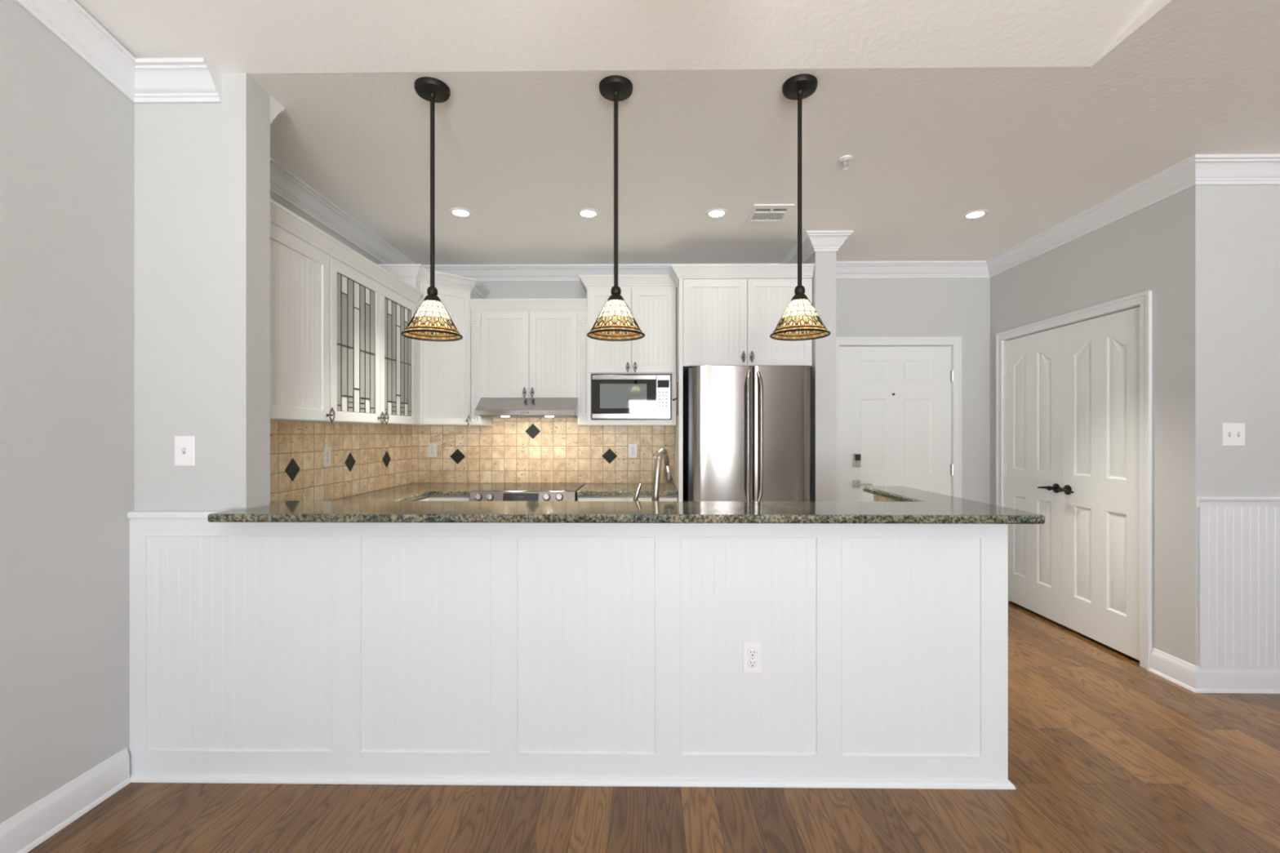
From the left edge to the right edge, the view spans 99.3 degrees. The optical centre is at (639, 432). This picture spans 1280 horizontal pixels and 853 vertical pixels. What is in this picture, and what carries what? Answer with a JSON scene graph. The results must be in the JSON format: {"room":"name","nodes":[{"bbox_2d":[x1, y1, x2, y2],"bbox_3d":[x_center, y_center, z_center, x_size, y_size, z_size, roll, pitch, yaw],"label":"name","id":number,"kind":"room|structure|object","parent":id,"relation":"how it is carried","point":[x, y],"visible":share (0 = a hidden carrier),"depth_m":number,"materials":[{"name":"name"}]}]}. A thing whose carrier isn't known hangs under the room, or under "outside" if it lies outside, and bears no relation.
{"room":"kitchen","nodes":[
{"label":"kitchen","id":0,"kind":"room"},
{"bbox_2d":[134,73,270,511],"bbox_3d":[-1.753,-0.535,2.189,0.440,1.729,0.135,0,0,1],"label":"wall column","id":1,"kind":"structure","parent":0,"point":[202,171],"depth_m":2.12,"materials":[{"name":"grey paint"}]},
{"bbox_2d":[174,435,195,466],"bbox_3d":[-1.772,0.070,2.113,0.080,0.118,0.018,0,0,1],"label":"light switch","id":2,"kind":"object","parent":1,"relation":"attached to","point":[184,446],"visible":1,"depth_m":2.12,"materials":[{"name":"white plastic"}]},
{"bbox_2d":[0,0,410,823],"bbox_3d":[-2.046,-0.665,0.325,0.100,4.011,8.800,0,0,1],"label":"wall","id":3,"kind":"structure","parent":0,"point":[67,134],"depth_m":1.86,"materials":[{"name":"grey paint"}]},
{"bbox_2d":[0,747,130,852],"bbox_3d":[-2.001,1.274,-0.943,0.022,0.131,6.065,0,0,1],"label":"baseboard","id":4,"kind":"structure","parent":3,"relation":"attached to","point":[24,831],"depth_m":1.85,"materials":[{"name":"white paint"}]},
{"bbox_2d":[13,0,222,103],"bbox_3d":[-1.839,-1.968,-0.928,0.345,1.366,6.100,0,0,1],"label":"trim","id":5,"kind":"structure","parent":3,"relation":"attached to","point":[141,80],"depth_m":2.03,"materials":[{"name":"white paint"}]},
{"bbox_2d":[270,198,337,422],"bbox_3d":[-1.775,-0.528,2.561,0.386,0.957,0.578,0,0,1],"label":"upper cabinet","id":6,"kind":"object","parent":3,"relation":"attached to","point":[300,251],"visible":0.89,"depth_m":2.60,"materials":[{"name":"paint"}]},
{"bbox_2d":[270,421,412,500],"bbox_3d":[-1.952,0.182,3.437,0.013,0.487,2.355,0,0,1],"label":"tiled wall","id":7,"kind":"structure","parent":3,"relation":"attached to","point":[365,458],"depth_m":3.48,"materials":[{"name":"tile"}]},
{"bbox_2d":[323,447,330,466],"bbox_3d":[-1.944,0.149,3.385,0.009,0.118,0.072,0,0,1],"label":"outlet","id":8,"kind":"object","parent":7,"relation":"attached to","point":[326,451],"visible":1,"depth_m":3.38,"materials":[{"name":"white plastic"}]},
{"bbox_2d":[271,240,422,425],"bbox_3d":[-1.765,-0.528,3.386,0.386,0.957,1.071,0,0,1],"label":"upper cabinet","id":9,"kind":"object","parent":3,"relation":"attached to","point":[372,366],"visible":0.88,"depth_m":3.24,"materials":[{"name":"paint"}]},
{"bbox_2d":[375,263,489,426],"bbox_3d":[-1.605,-0.626,4.235,0.663,1.147,0.746,0,0,1],"label":"upper cabinet","id":10,"kind":"object","parent":3,"relation":"attached to","point":[442,368],"visible":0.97,"depth_m":4.13,"materials":[{"name":"paint"}]},
{"bbox_2d":[426,280,674,497],"bbox_3d":[-0.313,-0.030,4.654,3.260,2.740,0.100,0,0,1],"label":"wall","id":11,"kind":"structure","parent":0,"point":[569,289],"depth_m":4.61,"materials":[{"name":"grey paint"}]},
{"bbox_2d":[468,298,591,426],"bbox_3d":[-0.869,-0.550,4.409,0.923,0.981,0.380,0,0,1],"label":"upper cabinet","id":12,"kind":"object","parent":11,"relation":"attached to","point":[521,348],"visible":0.97,"depth_m":4.27,"materials":[{"name":"paint"}]},
{"bbox_2d":[475,398,577,417],"bbox_3d":[-0.867,-0.198,4.353,0.762,0.147,0.487,0,0,1],"label":"range hood","id":13,"kind":"object","parent":12,"relation":"attached to","point":[487,407],"visible":0.97,"depth_m":4.16,"materials":[{"name":"silver metal"}]},
{"bbox_2d":[412,417,674,483],"bbox_3d":[-0.827,0.076,4.604,2.234,0.700,0.013,0,0,1],"label":"tiled wall","id":14,"kind":"structure","parent":11,"relation":"attached to","point":[511,450],"depth_m":4.60,"materials":[{"name":"tile"}]},
{"bbox_2d":[428,443,436,457],"bbox_3d":[-1.757,0.146,4.607,0.072,0.118,0.009,0,0,1],"label":"outlet","id":15,"kind":"object","parent":14,"relation":"attached to","point":[432,446],"visible":1,"depth_m":4.61,"materials":[{"name":"white plastic"}]},
{"bbox_2d":[628,444,636,457],"bbox_3d":[-0.061,0.152,4.587,0.072,0.118,0.009,0,0,1],"label":"outlet","id":16,"kind":"object","parent":14,"relation":"attached to","point":[632,447],"visible":1,"depth_m":4.58,"materials":[{"name":"white plastic"}]},
{"bbox_2d":[577,275,676,426],"bbox_3d":[-0.093,-0.631,4.364,0.750,1.143,0.450,0,0,1],"label":"upper cabinet","id":17,"kind":"object","parent":11,"relation":"attached to","point":[651,300],"visible":0.93,"depth_m":4.19,"materials":[{"name":"paint"}]},
{"bbox_2d":[591,373,671,419],"bbox_3d":[-0.065,-0.279,4.366,0.624,0.355,0.350,0,0,1],"label":"microwave","id":18,"kind":"object","parent":17,"relation":"in","point":[613,396],"visible":1,"depth_m":4.19,"materials":[{"name":"silver plastic"}]},
{"bbox_2d":[127,511,1015,789],"bbox_3d":[-0.275,0.822,2.534,3.388,1.036,0.938,0,0,1],"label":"kitchen peninsula base","id":19,"kind":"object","parent":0,"point":[346,653],"depth_m":2.09,"materials":[{"name":"white paint"}]},
{"bbox_2d":[742,642,761,673],"bbox_3d":[0.429,0.859,2.076,0.072,0.118,0.009,0,0,1],"label":"outlet","id":20,"kind":"object","parent":19,"relation":"attached to","point":[752,651],"visible":1,"depth_m":2.07,"materials":[{"name":"white plastic"}]},
{"bbox_2d":[747,648,756,657],"bbox_3d":[0.429,0.839,2.073,0.035,0.035,0.003,0,0,1],"label":"socket","id":21,"kind":"object","parent":20,"relation":"attached to","point":[752,652],"depth_m":2.07,"materials":[{"name":"white plastic"}]},
{"bbox_2d":[747,658,756,667],"bbox_3d":[0.429,0.879,2.073,0.035,0.035,0.003,0,0,1],"label":"socket","id":22,"kind":"object","parent":20,"relation":"attached to","point":[752,663],"depth_m":2.07,"materials":[{"name":"white plastic"}]},
{"bbox_2d":[873,494,897,501],"bbox_3d":[-0.121,0.378,2.609,2.815,0.097,0.785,0,0,1],"label":"tiled wall","id":23,"kind":"structure","parent":19,"relation":"attached to","point":[876,498],"depth_m":2.89,"materials":[{"name":"tile"}]},
{"bbox_2d":[207,485,1045,524],"bbox_3d":[-0.246,0.313,2.524,3.442,0.032,1.098,0,0,1],"label":"countertop","id":24,"kind":"structure","parent":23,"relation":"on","point":[913,506],"depth_m":2.02,"materials":[{"name":"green stone"}]},
{"bbox_2d":[26,600,1279,852],"bbox_3d":[1.304,1.370,0.284,6.800,0.060,8.800,0,0,1],"label":"floor","id":25,"kind":"structure","parent":0,"point":[1108,753],"depth_m":1.95,"materials":[{"name":"brown wood"}]},
{"bbox_2d":[75,0,1279,265],"bbox_3d":[1.304,-2.075,0.284,6.800,1.351,8.800,0,0,1],"label":"ceiling","id":26,"kind":"structure","parent":0,"point":[1033,115],"depth_m":2.33,"materials":[{"name":"paint"}]},
{"bbox_2d":[400,76,462,341],"bbox_3d":[-0.842,-0.895,2.208,0.235,1.010,0.235,0,0,43],"label":"pendant lamp","id":27,"kind":"object","parent":26,"relation":"hanging from","point":[431,322],"visible":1,"depth_m":2.19,"materials":[{"name":"multicoloured glass"}]},
{"bbox_2d":[448,208,472,217],"bbox_3d":[-1.137,-1.397,3.454,0.144,0.006,0.144,0,0,1],"label":"recessed light","id":28,"kind":"object","parent":26,"relation":"in","point":[460,212],"visible":1,"depth_m":3.45,"materials":[{"name":"white plastic"}]},
{"bbox_2d":[576,208,599,217],"bbox_3d":[-0.331,-1.397,3.464,0.144,0.006,0.144,0,0,1],"label":"recessed light","id":29,"kind":"object","parent":26,"relation":"in","point":[586,212],"visible":1,"depth_m":3.46,"materials":[{"name":"white"}]},
{"bbox_2d":[586,75,644,341],"bbox_3d":[-0.097,-0.895,2.198,0.235,1.010,0.235,0,0,-41],"label":"pendant lamp","id":30,"kind":"object","parent":26,"relation":"hanging from","point":[615,322],"visible":1,"depth_m":2.18,"materials":[{"name":"glass"}]},
{"bbox_2d":[705,208,728,217],"bbox_3d":[0.488,-1.397,3.464,0.144,0.006,0.144,0,0,1],"label":"recessed light","id":31,"kind":"object","parent":26,"relation":"in","point":[717,212],"visible":1,"depth_m":3.46,"materials":[{"name":"white"}]},
{"bbox_2d":[745,204,794,224],"bbox_3d":[0.823,-1.394,3.475,0.250,0.012,0.296,0,0,1],"label":"ceiling vent","id":32,"kind":"object","parent":26,"relation":"in","point":[759,213],"visible":1,"depth_m":3.46,"materials":[{"name":"white plastic"}]},
{"bbox_2d":[769,73,831,341],"bbox_3d":[0.643,-0.895,2.189,0.235,1.010,0.235,0,0,-41],"label":"pendant lamp","id":33,"kind":"object","parent":26,"relation":"hanging from","point":[800,321],"visible":1,"depth_m":2.18,"materials":[{"name":"glass"}]},
{"bbox_2d":[838,155,852,170],"bbox_3d":[1.049,-1.373,2.777,0.068,0.053,0.068,0,0,1],"label":"sprinkler","id":34,"kind":"object","parent":26,"relation":"attached to","point":[844,159],"visible":1,"depth_m":2.77,"materials":[{"name":"white plastic"}]},
{"bbox_2d":[962,209,988,219],"bbox_3d":[2.148,-1.397,3.484,0.144,0.006,0.144,0,0,1],"label":"recessed light","id":35,"kind":"object","parent":26,"relation":"in","point":[976,214],"visible":1,"depth_m":3.48,"materials":[{"name":"white"}]},
{"bbox_2d":[804,251,835,501],"bbox_3d":[1.321,-0.030,4.219,0.146,2.740,0.730,0,0,1],"label":"wall","id":36,"kind":"structure","parent":0,"point":[824,278],"depth_m":3.85,"materials":[{"name":"grey paint"}]},
{"bbox_2d":[835,278,990,503],"bbox_3d":[2.161,-0.030,4.584,1.690,2.740,0.120,0,0,1],"label":"wall","id":37,"kind":"structure","parent":0,"point":[865,307],"depth_m":4.52,"materials":[{"name":"grey paint"}]},
{"bbox_2d":[835,337,961,501],"bbox_3d":[2.125,0.282,4.566,1.073,2.155,0.196,0,0,1],"label":"door","id":38,"kind":"structure","parent":37,"relation":"in","point":[899,399],"depth_m":4.53,"materials":[{"name":"paint"}]},
{"bbox_2d":[990,185,1218,666],"bbox_3d":[2.955,-0.030,3.669,0.120,2.740,1.690,0,0,1],"label":"wall","id":39,"kind":"structure","parent":0,"point":[1168,248],"depth_m":2.98,"materials":[{"name":"grey paint"}]},
{"bbox_2d":[995,289,1151,670],"bbox_3d":[2.922,0.268,3.736,0.168,2.145,1.346,0,0,1],"label":"door","id":40,"kind":"structure","parent":39,"relation":"in","point":[1077,395],"depth_m":3.57,"materials":[{"name":"paint"}]},
{"bbox_2d":[1218,185,1279,496],"bbox_3d":[3.820,-0.030,2.864,1.630,2.740,0.100,0,0,1],"label":"wall","id":41,"kind":"structure","parent":0,"point":[1249,215],"depth_m":2.82,"materials":[{"name":"grey paint"}]},
{"bbox_2d":[270,95,1279,281],"bbox_3d":[1.342,-1.343,3.401,6.600,0.115,2.365,0,0,1],"label":"trim","id":42,"kind":"structure","parent":41,"relation":"attached to","point":[1197,169],"depth_m":3.73,"materials":[{"name":"white paint"}]},
{"bbox_2d":[1148,647,1279,693],"bbox_3d":[3.750,1.274,2.927,1.772,0.131,0.270,0,0,1],"label":"baseboard","id":43,"kind":"structure","parent":41,"relation":"attached to","point":[1196,679],"depth_m":2.81,"materials":[{"name":"white paint"}]},
{"bbox_2d":[1222,422,1244,445],"bbox_3d":[3.076,0.008,2.814,0.116,0.118,0.018,0,0,1],"label":"light switch","id":44,"kind":"object","parent":41,"relation":"attached to","point":[1233,433],"visible":1,"depth_m":2.82,"materials":[{"name":"white plastic"}]},
{"bbox_2d":[1195,496,1279,668],"bbox_3d":[3.761,0.771,2.801,1.747,0.887,0.026,0,0,1],"label":"wainscot","id":45,"kind":"structure","parent":41,"relation":"attached to","point":[1238,537],"depth_m":2.81,"materials":[{"name":"white paint"}]},
{"bbox_3d":[-0.333,1.338,3.412,3.250,0.004,2.385,0,0,1],"label":"floor","id":46,"kind":"structure","parent":0,"visible":0},
{"bbox_2d":[412,496,429,501],"bbox_3d":[-1.728,0.900,3.129,0.437,0.879,1.735,0,0,1],"label":"base cabinet","id":47,"kind":"object","parent":46,"relation":"on","point":[424,499],"visible":0.02,"depth_m":3.89,"materials":[{"name":"paint"}]},
{"bbox_2d":[334,483,492,501],"bbox_3d":[-1.593,0.444,3.431,0.707,0.035,2.353,0,0,1],"label":"countertop","id":48,"kind":"structure","parent":47,"relation":"on","point":[412,491],"depth_m":3.98,"materials":[{"name":"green stone"}]},
{"bbox_2d":[428,495,469,501],"bbox_3d":[-1.392,0.900,4.278,0.326,0.879,0.655,0,0,1],"label":"base cabinet","id":49,"kind":"object","parent":46,"relation":"on","point":[432,498],"visible":0.02,"depth_m":3.99,"materials":[{"name":"paint"}]},
{"bbox_2d":[469,482,585,501],"bbox_3d":[-0.845,0.870,4.237,0.762,0.901,0.719,0,0,1],"label":"range","id":50,"kind":"object","parent":46,"relation":"on","point":[496,491],"visible":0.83,"depth_m":3.93,"materials":[{"name":"silver metal"}]},
{"bbox_2d":[472,482,585,492],"bbox_3d":[-0.845,0.425,4.275,0.762,0.013,0.644,0,0,1],"label":"cooktop","id":51,"kind":"object","parent":50,"relation":"in","point":[496,486],"depth_m":4.16,"materials":[{"name":"black glass"}]},
{"bbox_2d":[577,496,678,501],"bbox_3d":[-0.089,0.900,4.262,0.742,0.879,0.655,0,0,1],"label":"base cabinet","id":52,"kind":"object","parent":46,"relation":"on","point":[579,498],"visible":0.02,"depth_m":3.98,"materials":[{"name":"paint"}]},
{"bbox_2d":[576,483,678,496],"bbox_3d":[-0.088,0.444,4.278,0.745,0.035,0.623,0,0,1],"label":"countertop","id":53,"kind":"structure","parent":52,"relation":"on","point":[588,489],"depth_m":4.05,"materials":[{"name":"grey stone"}]},
{"bbox_2d":[669,263,814,501],"bbox_3d":[0.736,0.070,4.222,1.020,2.540,0.715,0,0,1],"label":"tall cabinet","id":54,"kind":"object","parent":46,"relation":"on","point":[727,314],"depth_m":3.92,"materials":[{"name":"paint"}]},
{"bbox_2d":[683,365,811,501],"bbox_3d":[0.779,0.427,4.122,0.867,1.786,0.837,0,0,1],"label":"refrigerator","id":55,"kind":"object","parent":46,"relation":"on","point":[747,429],"visible":0.63,"depth_m":3.76,"materials":[{"name":"silver metal"}]},
{"bbox_3d":[-0.096,0.901,2.572,2.735,0.879,0.682,0,0,1],"label":"base cabinet","id":56,"kind":"object","parent":46,"relation":"on","visible":0},
{"bbox_3d":[-0.139,0.444,2.555,2.826,0.035,0.653,0,0,1],"label":"countertop","id":57,"kind":"structure","parent":56,"relation":"on","visible":0},
{"bbox_2d":[633,448,674,501],"bbox_3d":[0.083,0.249,2.571,0.262,0.354,0.108,0,0,-43],"label":"faucet","id":58,"kind":"object","parent":57,"relation":"on","point":[668,477],"visible":0.61,"depth_m":2.52,"materials":[{"name":"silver metal"}]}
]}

